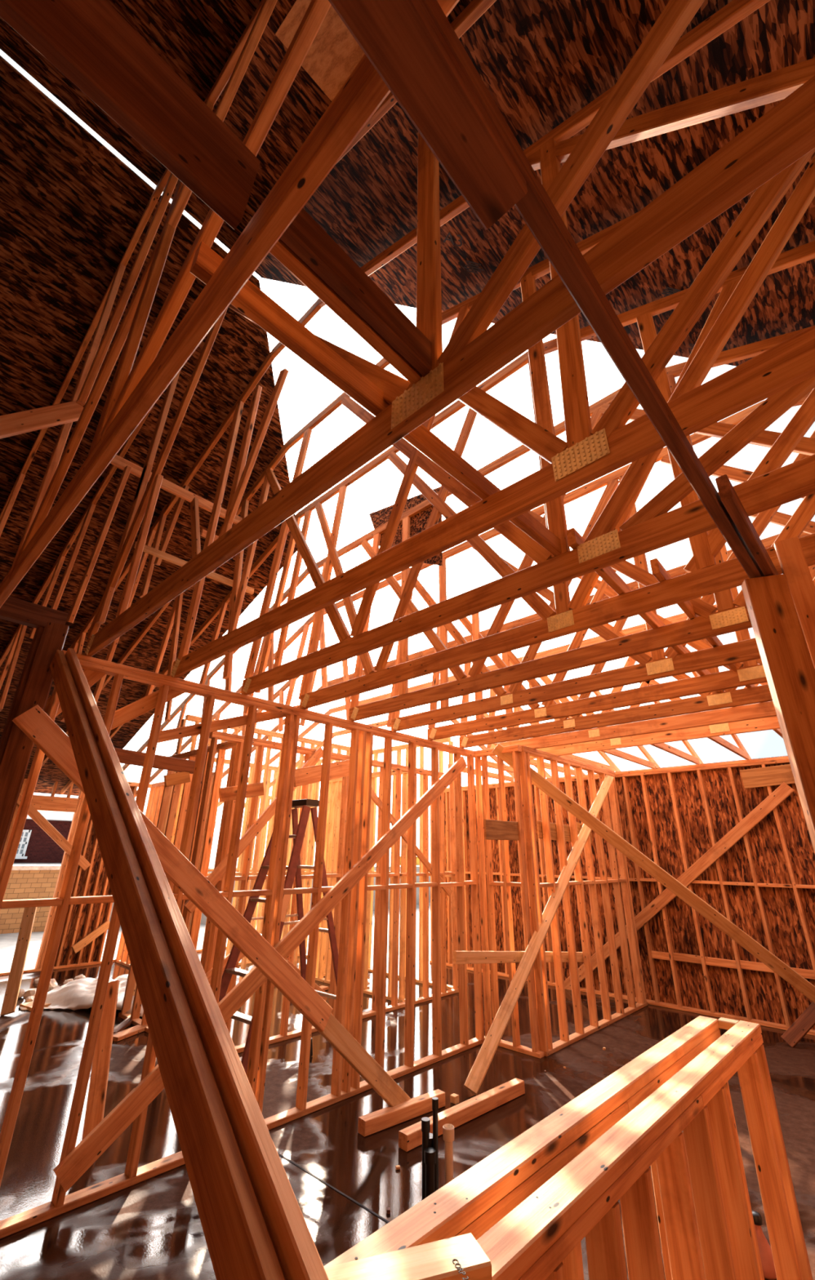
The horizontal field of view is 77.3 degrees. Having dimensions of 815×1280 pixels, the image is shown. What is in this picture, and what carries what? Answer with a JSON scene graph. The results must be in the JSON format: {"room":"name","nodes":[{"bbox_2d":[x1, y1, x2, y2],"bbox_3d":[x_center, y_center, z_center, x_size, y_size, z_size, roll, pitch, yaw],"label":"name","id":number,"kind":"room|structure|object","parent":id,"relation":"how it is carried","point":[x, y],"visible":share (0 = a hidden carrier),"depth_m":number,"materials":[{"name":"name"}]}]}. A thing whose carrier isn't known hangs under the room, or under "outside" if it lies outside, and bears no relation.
{"room":"construction site","nodes":[
{"label":"construction site","id":0,"kind":"room"},
{"bbox_2d":[0,55,297,795],"bbox_3d":[-4.724,-0.450,5.964,8.580,3.445,4.950,-19,-30,39],"label":"ceiling","id":1,"kind":"structure","parent":0,"point":[71,210],"depth_m":4.51,"materials":[{"name":"wood"}]},
{"bbox_2d":[0,902,430,972],"bbox_3d":[-0.026,1.870,-0.789,140.000,0.446,140.000,-19,-30,39],"label":"ground","id":2,"kind":"structure","parent":0,"point":[8,941],"depth_m":11.81,"materials":[{"name":"white"}]},
{"bbox_2d":[0,865,61,933],"bbox_3d":[-9.966,6.726,13.062,0.700,1.730,2.249,-19,-30,39],"label":"wall","id":3,"kind":"structure","parent":2,"relation":"on","point":[25,882],"depth_m":13.05,"materials":[{"name":"brick"}]},
{"bbox_2d":[400,856,419,865],"bbox_3d":[0.338,12.310,26.486,2.920,1.950,1.800,-19,-30,39],"label":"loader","id":4,"kind":"object","parent":2,"relation":"on","point":[417,859],"visible":0.02,"depth_m":27.01,"materials":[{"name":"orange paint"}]},
{"bbox_2d":[13,858,430,926],"bbox_3d":[-20.193,10.426,21.911,27.400,1.730,40.000,-19,-30,39],"label":"terrace","id":5,"kind":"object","parent":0,"point":[203,919],"visible":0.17,"depth_m":21.46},
{"bbox_2d":[13,808,220,862],"bbox_3d":[-15.857,9.989,23.450,7.200,4.645,11.379,-19,-30,39],"label":"brick house","id":6,"kind":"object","parent":5,"relation":"on","point":[35,846],"visible":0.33,"depth_m":20.64,"materials":[{"name":"red brick"}]},
{"bbox_2d":[0,0,814,366],"bbox_3d":[3.722,-1.767,2.460,8.780,3.525,11.050,-19,-30,39],"label":"ceiling","id":7,"kind":"structure","parent":0,"point":[540,62],"depth_m":2.79,"materials":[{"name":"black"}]},
{"bbox_2d":[275,0,364,101],"bbox_3d":[-0.299,-2.941,2.505,0.545,0.230,0.485,-19,-30,39],"label":"plywood sheet","id":8,"kind":"object","parent":7,"relation":"attached to","point":[334,53],"visible":0.5,"depth_m":2.55,"materials":[{"name":"wood"}]},
{"bbox_2d":[0,937,814,1279],"bbox_3d":[-0.289,3.237,2.771,16.800,0.203,11.600,-19,-30,39],"label":"floor","id":9,"kind":"structure","parent":0,"point":[343,1181],"depth_m":3.71,"materials":[{"name":"concrete"}]},
{"bbox_2d":[0,897,38,1016],"bbox_3d":[-4.964,4.015,6.551,0.138,1.202,0.874,17,-28,-33],"label":"plank","id":10,"kind":"object","parent":9,"relation":"on","point":[11,994],"visible":0.83,"depth_m":6.44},
{"bbox_2d":[17,988,25,998],"bbox_3d":[-5.161,4.692,6.766,0.148,0.115,0.143,-6,-24,15],"label":"lump","id":11,"kind":"object","parent":9,"relation":"on","point":[22,991],"visible":0.42,"depth_m":6.75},
{"bbox_2d":[22,988,36,999],"bbox_3d":[-4.903,4.651,6.675,0.186,0.135,0.192,-8,-24,20],"label":"lump","id":12,"kind":"object","parent":9,"relation":"on","point":[32,992],"visible":0.47,"depth_m":6.63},
{"bbox_2d":[25,995,35,1002],"bbox_3d":[-4.834,4.622,6.540,0.117,0.088,0.120,-19,-30,39],"label":"lump","id":13,"kind":"object","parent":9,"relation":"on","point":[30,998],"visible":0.69,"depth_m":6.51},
{"bbox_2d":[0,595,68,857],"bbox_3d":[-3.065,1.066,2.243,0.146,3.321,2.028,-19,-30,39],"label":"door frame","id":14,"kind":"structure","parent":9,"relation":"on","point":[35,683],"depth_m":3.26,"materials":[{"name":"wood"}]},
{"bbox_2d":[49,648,328,1279],"bbox_3d":[-0.655,0.910,1.393,4.560,3.074,0.090,-19,-30,39],"label":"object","id":15,"kind":"object","parent":14,"relation":"attached to","point":[254,1225],"visible":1,"depth_m":1.19,"materials":[{"name":"brown wood"}]},
{"bbox_2d":[0,0,459,608],"bbox_3d":[-1.925,-1.605,3.090,16.533,3.443,0.044,-19,-30,39],"label":"roof truss","id":16,"kind":"object","parent":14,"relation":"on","point":[134,391],"visible":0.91,"depth_m":1.74,"materials":[{"name":"brown wood"}]},
{"bbox_2d":[0,400,84,439],"bbox_3d":[-2.138,-1.156,2.743,0.038,0.728,0.625,-19,-30,39],"label":"plank","id":17,"kind":"object","parent":16,"relation":"attached to","point":[29,420],"visible":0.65,"depth_m":2.84,"materials":[{"name":"brown wood"}]},
{"bbox_2d":[0,0,260,229],"bbox_3d":[-0.923,-1.320,0.736,0.077,0.203,1.550,-19,-30,39],"label":"wooden beam","id":18,"kind":"structure","parent":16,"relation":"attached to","point":[90,42],"depth_m":1.07,"materials":[{"name":"wood"}]},
{"bbox_2d":[269,238,421,384],"bbox_3d":[-0.154,-0.964,1.476,0.038,0.130,0.600,-19,-30,39],"label":"tie","id":19,"kind":"object","parent":16,"relation":"on","point":[281,251],"visible":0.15,"depth_m":1.42,"materials":[{"name":"wood"}]},
{"bbox_2d":[280,208,431,376],"bbox_3d":[-0.128,-0.978,1.441,0.036,0.130,0.580,-19,-30,39],"label":"wooden beam","id":20,"kind":"structure","parent":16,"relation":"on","point":[304,237],"depth_m":1.40,"materials":[{"name":"wood"}]},
{"bbox_2d":[19,1001,51,1011],"bbox_3d":[-4.622,4.582,6.405,0.300,0.036,0.322,-13,-27,30],"label":"board","id":21,"kind":"object","parent":9,"relation":"on","point":[28,1006],"visible":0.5,"depth_m":6.34,"materials":[{"name":"brown wood"}]},
{"bbox_2d":[33,977,39,987],"bbox_3d":[-5.272,4.924,7.345,0.191,0.131,0.199,-19,-30,39],"label":"lump","id":22,"kind":"object","parent":9,"relation":"on","point":[36,981],"visible":0.29,"depth_m":7.26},
{"bbox_2d":[36,978,57,991],"bbox_3d":[-5.005,4.815,7.103,0.221,0.159,0.231,-11,-26,26],"label":"lump","id":23,"kind":"object","parent":9,"relation":"on","point":[53,982],"visible":0.24,"depth_m":7.09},
{"bbox_2d":[49,985,59,991],"bbox_3d":[-4.833,4.809,7.005,0.131,0.093,0.139,-19,-30,39],"label":"lump","id":24,"kind":"object","parent":9,"relation":"on","point":[56,986],"visible":0.34,"depth_m":6.98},
{"bbox_2d":[62,978,73,984],"bbox_3d":[-4.918,4.977,7.408,0.130,0.089,0.142,-9,-25,21],"label":"lump","id":25,"kind":"object","parent":9,"relation":"on","point":[66,981],"visible":0.48,"depth_m":7.38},
{"bbox_2d":[74,973,85,979],"bbox_3d":[-4.878,5.052,7.602,0.148,0.104,0.151,-19,-30,39],"label":"lump","id":26,"kind":"object","parent":9,"relation":"on","point":[82,975],"visible":0.47,"depth_m":7.57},
{"bbox_2d":[18,973,143,1017],"bbox_3d":[-3.604,4.643,6.785,2.531,0.247,1.562,1,-23,0],"label":"plastic sheet","id":27,"kind":"object","parent":9,"relation":"on","point":[79,993],"visible":0.23,"depth_m":6.46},
{"bbox_2d":[81,980,119,1140],"bbox_3d":[-2.236,3.042,3.737,0.111,0.861,0.512,16,-27,-32],"label":"plank","id":28,"kind":"object","parent":9,"relation":"on","point":[95,1111],"visible":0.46,"depth_m":3.69,"materials":[{"name":"brown wood"}]},
{"bbox_2d":[113,1013,141,1033],"bbox_3d":[-3.175,4.326,5.751,0.090,0.036,0.762,3,-23,-5],"label":"board","id":29,"kind":"object","parent":9,"relation":"on","point":[127,1021],"visible":0.46,"depth_m":5.64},
{"bbox_2d":[112,1024,146,1041],"bbox_3d":[-2.986,4.202,5.451,0.140,0.036,0.402,-7,-24,17],"label":"board","id":30,"kind":"object","parent":9,"relation":"on","point":[130,1032],"visible":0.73,"depth_m":5.42,"materials":[{"name":"brown wood"}]},
{"bbox_2d":[0,778,271,976],"bbox_3d":[-5.667,4.096,9.170,0.094,3.060,9.500,-19,-30,39],"label":"wall","id":31,"kind":"structure","parent":9,"relation":"on","point":[68,804],"depth_m":8.90,"materials":[{"name":"brown wood"}]},
{"bbox_2d":[17,792,90,871],"bbox_3d":[-6.160,3.304,8.815,0.037,1.260,1.495,-19,-30,39],"label":"diagonal brace","id":32,"kind":"object","parent":31,"relation":"attached to","point":[33,813],"visible":0.71,"depth_m":8.81,"materials":[{"name":"brown wood"}]},
{"bbox_2d":[71,920,110,953],"bbox_3d":[-5.471,5.148,8.858,0.036,0.470,0.567,-19,-30,39],"label":"diagonal brace","id":33,"kind":"object","parent":31,"relation":"attached to","point":[104,927],"visible":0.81,"depth_m":8.83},
{"bbox_2d":[115,771,214,967],"bbox_3d":[-4.146,3.959,8.796,2.641,3.060,0.093,-19,-30,39],"label":"wall","id":34,"kind":"structure","parent":9,"relation":"on","point":[156,793],"depth_m":9.15,"materials":[{"name":"brown wood"}]},
{"bbox_2d":[118,741,237,1033],"bbox_3d":[-2.694,2.834,6.082,1.901,3.060,0.092,-19,-30,39],"label":"wall","id":35,"kind":"structure","parent":9,"relation":"on","point":[221,748],"depth_m":6.10,"materials":[{"name":"brown wood"}]},
{"bbox_2d":[133,714,350,995],"bbox_3d":[-2.103,3.377,8.198,0.093,3.720,3.750,-19,-30,39],"label":"wall","id":36,"kind":"structure","parent":9,"relation":"on","point":[196,719],"depth_m":8.32,"materials":[{"name":"wood"}]},
{"bbox_2d":[0,649,484,1239],"bbox_3d":[-1.140,2.249,4.729,1.020,3.125,4.722,-19,-30,39],"label":"wall","id":37,"kind":"structure","parent":9,"relation":"on","point":[346,1083],"depth_m":4.21,"materials":[{"name":"brown wood"}]},
{"bbox_2d":[53,755,466,1192],"bbox_3d":[-0.590,2.215,4.533,0.040,2.839,3.803,-19,-30,39],"label":"diagonal brace","id":38,"kind":"object","parent":37,"relation":"attached to","point":[80,1159],"visible":0.85,"depth_m":3.72,"materials":[{"name":"brown wood"}]},
{"bbox_2d":[0,0,814,711],"bbox_3d":[-1.511,-1.428,3.495,16.533,3.443,0.047,-19,-30,39],"label":"roof truss","id":39,"kind":"object","parent":37,"relation":"on","point":[782,135],"visible":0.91,"depth_m":1.52,"materials":[{"name":"brown wood"}]},
{"bbox_2d":[40,155,814,768],"bbox_3d":[-0.517,-0.994,4.115,16.093,2.912,0.048,-19,-30,39],"label":"roof truss","id":40,"kind":"object","parent":37,"relation":"on","point":[651,527],"visible":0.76,"depth_m":2.65,"materials":[{"name":"brown wood"}]},
{"bbox_2d":[110,454,242,524],"bbox_3d":[-2.203,-1.449,5.152,0.039,0.100,1.470,-19,-30,39],"label":"tie","id":41,"kind":"object","parent":40,"relation":"attached to","point":[118,461],"visible":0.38,"depth_m":5.04,"materials":[{"name":"brown wood"}]},
{"bbox_2d":[133,541,253,594],"bbox_3d":[-2.052,-0.689,5.018,0.038,0.060,1.200,-19,-30,39],"label":"tie","id":42,"kind":"object","parent":40,"relation":"attached to","point":[147,548],"visible":0.65,"depth_m":4.86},
{"bbox_2d":[200,528,218,541],"bbox_3d":[-2.009,-1.067,5.536,0.038,0.070,0.470,-19,-30,39],"label":"tie","id":43,"kind":"object","parent":40,"relation":"attached to","point":[203,533],"visible":0.35,"depth_m":5.39,"materials":[{"name":"brown wood"}]},
{"bbox_2d":[190,240,560,555],"bbox_3d":[0.130,-0.721,1.977,0.042,0.089,1.960,-20,-31,40],"label":"brace","id":44,"kind":"object","parent":40,"relation":"on","point":[251,300],"visible":0.64,"depth_m":1.63,"materials":[{"name":"wood"}]},
{"bbox_2d":[53,0,814,721],"bbox_3d":[-0.710,-1.363,3.562,15.483,3.156,0.048,-19,-30,39],"label":"roof truss","id":45,"kind":"object","parent":37,"relation":"on","point":[588,455],"visible":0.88,"depth_m":2.03,"materials":[{"name":"brown wood"}]},
{"bbox_2d":[60,240,814,794],"bbox_3d":[-0.263,-0.592,4.592,16.533,2.789,0.048,-19,-30,39],"label":"roof truss","id":46,"kind":"object","parent":37,"relation":"on","point":[704,577],"visible":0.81,"depth_m":3.38,"materials":[{"name":"brown wood"}]},
{"bbox_2d":[122,325,814,771],"bbox_3d":[0.153,-0.302,4.952,16.533,2.545,0.049,-19,-30,39],"label":"roof truss","id":47,"kind":"object","parent":37,"relation":"on","point":[728,618],"visible":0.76,"depth_m":3.84,"materials":[{"name":"brown wood"}]},
{"bbox_2d":[368,486,442,565],"bbox_3d":[-0.058,-1.125,5.571,1.122,1.175,0.012,-19,-30,39],"label":"ply gusset","id":48,"kind":"object","parent":47,"relation":"attached to","point":[418,522],"visible":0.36,"depth_m":5.55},
{"bbox_2d":[135,389,814,796],"bbox_3d":[0.569,-0.011,5.313,16.533,2.300,0.049,-19,-30,39],"label":"roof truss","id":49,"kind":"object","parent":37,"relation":"on","point":[660,667],"visible":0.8,"depth_m":4.54,"materials":[{"name":"brown wood"}]},
{"bbox_2d":[649,558,762,702],"bbox_3d":[2.563,0.179,4.030,0.042,0.091,3.803,-18,-29,38],"label":"tie","id":50,"kind":"object","parent":49,"relation":"on","point":[660,573],"visible":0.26,"depth_m":3.05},
{"bbox_2d":[215,511,814,754],"bbox_3d":[0.984,0.279,5.673,16.533,2.057,0.048,-19,-30,39],"label":"roof truss","id":51,"kind":"object","parent":37,"relation":"on","point":[752,673],"visible":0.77,"depth_m":4.86,"materials":[{"name":"brown wood"}]},
{"bbox_2d":[222,532,814,778],"bbox_3d":[1.400,0.570,6.033,16.532,1.812,0.049,-19,-30,39],"label":"roof truss","id":52,"kind":"object","parent":37,"relation":"on","point":[731,697],"visible":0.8,"depth_m":5.39,"materials":[{"name":"brown wood"}]},
{"bbox_2d":[565,527,724,693],"bbox_3d":[2.086,0.095,3.845,0.042,0.089,3.953,-18,-29,37],"label":"tie","id":53,"kind":"object","parent":52,"relation":"on","point":[607,574],"visible":0.4,"depth_m":2.86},
{"bbox_2d":[195,757,313,964],"bbox_3d":[-2.977,4.096,9.583,0.093,3.450,2.672,-19,-30,39],"label":"wall","id":54,"kind":"structure","parent":9,"relation":"on","point":[271,768],"depth_m":9.86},
{"bbox_2d":[218,799,338,1074],"bbox_3d":[-1.113,2.713,4.764,0.706,2.322,1.328,-17,-29,36],"label":"stepladder","id":55,"kind":"object","parent":9,"relation":"on","point":[294,867],"visible":0.4,"depth_m":4.84,"materials":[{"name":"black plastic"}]},
{"bbox_2d":[182,730,458,1053],"bbox_3d":[-0.736,3.050,6.529,0.093,3.060,4.303,-19,-30,39],"label":"wall","id":56,"kind":"structure","parent":9,"relation":"on","point":[215,736],"depth_m":6.55,"materials":[{"name":"brown wood"}]},
{"bbox_2d":[205,951,244,984],"bbox_3d":[-1.793,3.236,5.127,0.036,0.376,0.498,-19,-30,39],"label":"diagonal brace","id":57,"kind":"object","parent":56,"relation":"attached to","point":[208,974],"visible":0.12,"depth_m":5.07,"materials":[{"name":"brown wood"}]},
{"bbox_2d":[183,746,323,913],"bbox_3d":[-1.627,2.030,5.807,0.036,1.834,1.558,-19,-30,39],"label":"diagonal brace","id":58,"kind":"object","parent":56,"relation":"attached to","point":[217,873],"visible":0.62,"depth_m":5.62,"materials":[{"name":"brown wood"}]},
{"bbox_2d":[286,960,327,1000],"bbox_3d":[-1.132,3.807,5.655,0.036,0.501,0.663,-19,-30,39],"label":"diagonal brace","id":59,"kind":"object","parent":56,"relation":"attached to","point":[317,987],"visible":0.19,"depth_m":5.71,"materials":[{"name":"brown wood"}]},
{"bbox_2d":[370,788,452,896],"bbox_3d":[0.059,2.955,7.368,0.039,1.414,1.802,-19,-30,39],"label":"diagonal brace","id":60,"kind":"object","parent":56,"relation":"attached to","point":[374,797],"visible":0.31,"depth_m":7.38,"materials":[{"name":"brown wood"}]},
{"bbox_2d":[319,985,328,991],"bbox_3d":[-1.392,4.917,7.090,0.120,0.036,0.818,-11,-26,26],"label":"board","id":61,"kind":"object","parent":9,"relation":"on","point":[324,988],"visible":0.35,"depth_m":7.35,"materials":[{"name":"brown wood"}]},
{"bbox_2d":[256,737,453,989],"bbox_3d":[-1.227,4.093,9.864,5.398,3.720,0.094,-19,-30,39],"label":"wall","id":62,"kind":"structure","parent":9,"relation":"on","point":[398,748],"depth_m":8.99,"materials":[{"name":"wood"}]},
{"bbox_2d":[315,769,408,1003],"bbox_3d":[-0.729,3.659,7.972,1.953,3.060,0.091,-19,-30,39],"label":"wall","id":63,"kind":"structure","parent":9,"relation":"on","point":[332,783],"depth_m":7.87,"materials":[{"name":"wood"}]},
{"bbox_2d":[386,1207,390,1213],"bbox_3d":[-0.105,3.139,2.804,0.021,0.015,0.024,2,-23,-3],"label":"chip","id":64,"kind":"object","parent":9,"relation":"on","point":[388,1209],"visible":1,"depth_m":2.79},
{"bbox_2d":[357,1088,444,1137],"bbox_3d":[-0.027,3.525,3.812,0.772,0.085,0.085,19,-29,-36],"label":"block","id":65,"kind":"object","parent":9,"relation":"on","point":[375,1122],"visible":0.92,"depth_m":3.75,"materials":[{"name":"brown wood"}]},
{"bbox_2d":[12,704,410,1106],"bbox_3d":[-1.173,2.010,3.504,3.150,2.677,0.109,18,-28,-35],"label":"brace","id":66,"kind":"object","parent":65,"relation":"on","point":[35,723],"visible":0.8,"depth_m":3.49,"materials":[{"name":"brown wood"}]},
{"bbox_2d":[421,1097,438,1199],"bbox_3d":[0.132,2.973,2.980,0.097,0.464,0.150,8,-24,-16],"label":"pipe sleeve","id":67,"kind":"object","parent":9,"relation":"on","point":[429,1140],"visible":0.88,"depth_m":2.94,"materials":[{"name":"black plastic"}]},
{"bbox_2d":[442,1123,453,1184],"bbox_3d":[0.238,3.012,2.922,0.068,0.350,0.068,-19,-30,39],"label":"pipe stub","id":68,"kind":"object","parent":9,"relation":"on","point":[447,1129],"visible":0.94,"depth_m":2.93,"materials":[{"name":"orange plastic"}]},
{"bbox_2d":[449,1093,458,1104],"bbox_3d":[0.376,3.660,4.066,0.050,0.048,0.050,-19,-30,39],"label":"wood offcut","id":69,"kind":"object","parent":9,"relation":"on","point":[454,1098],"visible":1,"depth_m":4.05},
{"bbox_2d":[398,1078,524,1151],"bbox_3d":[0.457,3.544,3.840,1.350,0.085,0.085,21,-30,-39],"label":"block","id":70,"kind":"object","parent":9,"relation":"on","point":[410,1137],"visible":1,"depth_m":3.80,"materials":[{"name":"brown wood"}]},
{"bbox_2d":[473,744,544,1057],"bbox_3d":[1.090,2.773,5.811,0.685,3.060,0.092,-19,-30,39],"label":"wall","id":71,"kind":"structure","parent":9,"relation":"on","point":[480,757],"depth_m":5.76,"materials":[{"name":"brown wood"}]},
{"bbox_2d":[484,819,518,840],"bbox_3d":[1.062,2.105,5.636,0.020,0.200,0.693,-19,-30,39],"label":"board","id":72,"kind":"object","parent":71,"relation":"attached to","point":[493,829],"visible":0.85,"depth_m":5.59,"materials":[{"name":"brown wood"}]},
{"bbox_2d":[491,742,814,1003],"bbox_3d":[2.962,2.744,5.791,3.872,3.071,0.097,1,-23,-1],"label":"diagonal brace","id":73,"kind":"object","parent":71,"relation":"attached to","point":[741,938],"visible":0.91,"depth_m":5.77,"materials":[{"name":"wood"}]},
{"bbox_2d":[323,1015,764,1279],"bbox_3d":[0.675,2.049,1.556,0.091,1.072,2.480,-19,-30,39],"label":"wall","id":74,"kind":"structure","parent":9,"relation":"on","point":[473,1202],"depth_m":1.41,"materials":[{"name":"brown wood"}]},
{"bbox_2d":[717,1017,738,1030],"bbox_3d":[1.608,1.923,2.549,0.080,0.036,0.066,-19,-30,39],"label":"block","id":75,"kind":"object","parent":74,"relation":"attached to","point":[723,1023],"visible":0.77,"depth_m":2.54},
{"bbox_2d":[518,745,647,1056],"bbox_3d":[2.282,3.099,6.543,0.092,3.060,2.700,-19,-30,39],"label":"wall","id":76,"kind":"structure","parent":9,"relation":"on","point":[545,1044],"depth_m":6.29,"materials":[{"name":"brown wood"}]},
{"bbox_2d":[217,604,776,806],"bbox_3d":[1.816,0.860,6.394,16.532,1.569,0.048,-19,-30,39],"label":"roof truss","id":77,"kind":"object","parent":76,"relation":"on","point":[764,709],"visible":0.5,"depth_m":5.85,"materials":[{"name":"brown wood"}]},
{"bbox_2d":[244,637,779,808],"bbox_3d":[2.231,1.151,6.754,16.532,1.324,0.048,-19,-30,39],"label":"roof truss","id":78,"kind":"object","parent":76,"relation":"on","point":[770,722],"visible":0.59,"depth_m":6.05,"materials":[{"name":"brown wood"}]},
{"bbox_2d":[450,719,513,777],"bbox_3d":[1.415,1.968,9.031,0.040,1.019,2.373,-19,-30,39],"label":"rafter","id":79,"kind":"object","parent":78,"relation":"attached to","point":[494,757],"visible":0.07,"depth_m":8.99,"materials":[{"name":"brown wood"}]},
{"bbox_2d":[483,713,551,777],"bbox_3d":[1.866,1.809,8.639,0.039,1.019,2.373,-19,-30,39],"label":"rafter","id":80,"kind":"object","parent":78,"relation":"attached to","point":[486,715],"visible":0.02,"depth_m":8.92,"materials":[{"name":"brown wood"}]},
{"bbox_2d":[559,701,620,772],"bbox_3d":[2.772,1.489,7.852,0.040,1.019,2.373,-19,-30,39],"label":"rafter","id":81,"kind":"object","parent":78,"relation":"attached to","point":[604,756],"visible":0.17,"depth_m":8.16,"materials":[{"name":"brown wood"}]},
{"bbox_2d":[593,690,659,768],"bbox_3d":[3.223,1.330,7.460,0.040,1.019,2.373,-19,-30,39],"label":"rafter","id":82,"kind":"object","parent":78,"relation":"attached to","point":[642,748],"visible":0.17,"depth_m":7.73,"materials":[{"name":"brown wood"}]},
{"bbox_2d":[639,682,702,764],"bbox_3d":[3.676,1.170,7.066,0.041,1.019,2.373,-19,-30,39],"label":"rafter","id":83,"kind":"object","parent":78,"relation":"attached to","point":[686,743],"visible":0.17,"depth_m":7.34,"materials":[{"name":"brown wood"}]},
{"bbox_2d":[691,671,751,759],"bbox_3d":[4.127,1.011,6.675,0.041,1.019,2.373,-19,-30,39],"label":"rafter","id":84,"kind":"object","parent":78,"relation":"attached to","point":[734,736],"visible":0.14,"depth_m":6.92,"materials":[{"name":"brown wood"}]},
{"bbox_2d":[453,951,582,964],"bbox_3d":[1.322,3.390,5.448,0.039,0.374,2.633,-19,-30,39],"label":"board","id":85,"kind":"object","parent":76,"relation":"attached to","point":[459,957],"visible":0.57,"depth_m":5.01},
{"bbox_2d":[463,774,613,1095],"bbox_3d":[1.787,2.893,5.958,0.117,2.977,3.658,-20,-31,40],"label":"diagonal brace","id":86,"kind":"object","parent":76,"relation":"attached to","point":[473,1083],"visible":0.92,"depth_m":5.14,"materials":[{"name":"wood"}]},
{"bbox_2d":[536,820,570,841],"bbox_3d":[1.856,2.416,6.424,0.020,0.200,0.829,-19,-32,39],"label":"board","id":87,"kind":"object","parent":76,"relation":"attached to","point":[539,824],"visible":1,"depth_m":6.38,"materials":[{"name":"brown wood"}]},
{"bbox_2d":[576,822,591,844],"bbox_3d":[2.414,2.639,6.975,0.020,0.270,0.450,-19,-30,39],"label":"board","id":88,"kind":"object","parent":76,"relation":"attached to","point":[578,824],"visible":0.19,"depth_m":6.91,"materials":[{"name":"brown wood"}]},
{"bbox_2d":[560,754,614,771],"bbox_3d":[2.649,1.802,7.520,0.038,0.090,1.870,-19,-30,39],"label":"tie","id":89,"kind":"object","parent":76,"relation":"on","point":[572,757],"visible":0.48,"depth_m":7.53,"materials":[{"name":"brown wood"}]},
{"bbox_2d":[421,0,814,853],"bbox_3d":[0.400,0.488,0.537,0.243,3.150,3.950,-19,-30,39],"label":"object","id":90,"kind":"structure","parent":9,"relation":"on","point":[780,608],"depth_m":1.86,"materials":[{"name":"brown wood"}]},
{"bbox_2d":[328,0,527,229],"bbox_3d":[-0.064,-0.863,0.658,0.085,0.038,0.697,-19,-30,39],"label":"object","id":91,"kind":"structure","parent":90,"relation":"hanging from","point":[402,41],"depth_m":0.75,"materials":[{"name":"wood"}]},
{"bbox_2d":[429,755,814,1035],"bbox_3d":[3.537,3.432,7.291,8.450,3.060,0.093,-19,-30,39],"label":"wall","id":92,"kind":"structure","parent":9,"relation":"on","point":[738,964],"depth_m":6.97,"materials":[{"name":"brown wood"}]},
{"bbox_2d":[447,764,513,782],"bbox_3d":[1.292,2.281,8.698,0.040,0.091,1.870,-19,-30,39],"label":"tie","id":93,"kind":"object","parent":92,"relation":"on","point":[491,775],"visible":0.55,"depth_m":8.87,"materials":[{"name":"brown wood"}]},
{"bbox_2d":[480,760,513,773],"bbox_3d":[1.742,2.120,8.309,0.040,0.091,1.870,-19,-30,39],"label":"tie","id":94,"kind":"object","parent":92,"relation":"on","point":[490,764],"visible":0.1,"depth_m":7.94,"materials":[{"name":"brown wood"}]},
{"bbox_2d":[529,759,575,775],"bbox_3d":[2.197,1.962,7.912,0.040,0.091,1.870,-19,-30,39],"label":"tie","id":95,"kind":"object","parent":92,"relation":"on","point":[532,762],"visible":0.5,"depth_m":7.88,"materials":[{"name":"brown wood"}]},
{"bbox_2d":[600,748,654,768],"bbox_3d":[3.099,1.641,7.129,0.039,0.091,1.870,-19,-30,39],"label":"tie","id":96,"kind":"object","parent":92,"relation":"on","point":[616,753],"visible":0.88,"depth_m":7.12,"materials":[{"name":"brown wood"}]},
{"bbox_2d":[649,742,699,764],"bbox_3d":[3.551,1.482,6.736,0.038,0.090,1.870,-19,-30,39],"label":"tie","id":97,"kind":"object","parent":92,"relation":"on","point":[663,746],"visible":0.88,"depth_m":6.72,"materials":[{"name":"brown wood"}]},
{"bbox_2d":[564,782,794,990],"bbox_3d":[3.433,3.780,7.150,3.983,3.173,0.039,-19,-30,39],"label":"diagonal brace","id":98,"kind":"object","parent":92,"relation":"attached to","point":[783,791],"visible":0.67,"depth_m":6.86,"materials":[{"name":"brown wood"}]},
{"bbox_2d":[706,736,749,759],"bbox_3d":[4.003,1.322,6.344,0.040,0.091,1.870,-19,-30,39],"label":"tie","id":99,"kind":"object","parent":92,"relation":"on","point":[717,740],"visible":0.88,"depth_m":6.32,"materials":[{"name":"brown wood"}]},
{"bbox_2d":[739,764,795,788],"bbox_3d":[4.764,1.780,6.670,0.688,0.269,0.020,-19,-30,39],"label":"board","id":100,"kind":"object","parent":92,"relation":"attached to","point":[775,775],"visible":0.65,"depth_m":6.69,"materials":[{"name":"brown wood"}]},
{"bbox_2d":[773,728,782,738],"bbox_3d":[4.456,1.163,5.950,0.037,0.090,1.870,-19,-30,39],"label":"tie","id":101,"kind":"object","parent":92,"relation":"on","point":[776,731],"visible":0.17,"depth_m":5.44,"materials":[{"name":"brown wood"}]},
{"bbox_2d":[780,1002,814,1047],"bbox_3d":[4.817,3.602,5.531,1.668,1.436,0.099,-4,-23,10],"label":"diagonal brace","id":102,"kind":"object","parent":92,"relation":"attached to","point":[805,1021],"visible":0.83,"depth_m":5.43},
{"bbox_2d":[475,1020,812,1279],"bbox_3d":[0.819,2.015,1.469,0.090,1.072,2.540,-19,-30,39],"label":"wall","id":103,"kind":"structure","parent":9,"relation":"on","point":[708,1235],"depth_m":1.61,"materials":[{"name":"brown wood"}]},
{"bbox_2d":[324,1232,492,1279],"bbox_3d":[0.005,1.174,0.932,0.300,0.037,0.115,9,-24,-18],"label":"board","id":104,"kind":"object","parent":103,"relation":"on","point":[460,1257],"visible":1,"depth_m":0.95,"materials":[{"name":"brown"}]},
{"bbox_2d":[751,1209,776,1279],"bbox_3d":[1.707,2.916,2.470,0.120,0.213,0.120,-19,-30,39],"label":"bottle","id":105,"kind":"object","parent":9,"relation":"on","point":[764,1248],"visible":0.62,"depth_m":2.43,"materials":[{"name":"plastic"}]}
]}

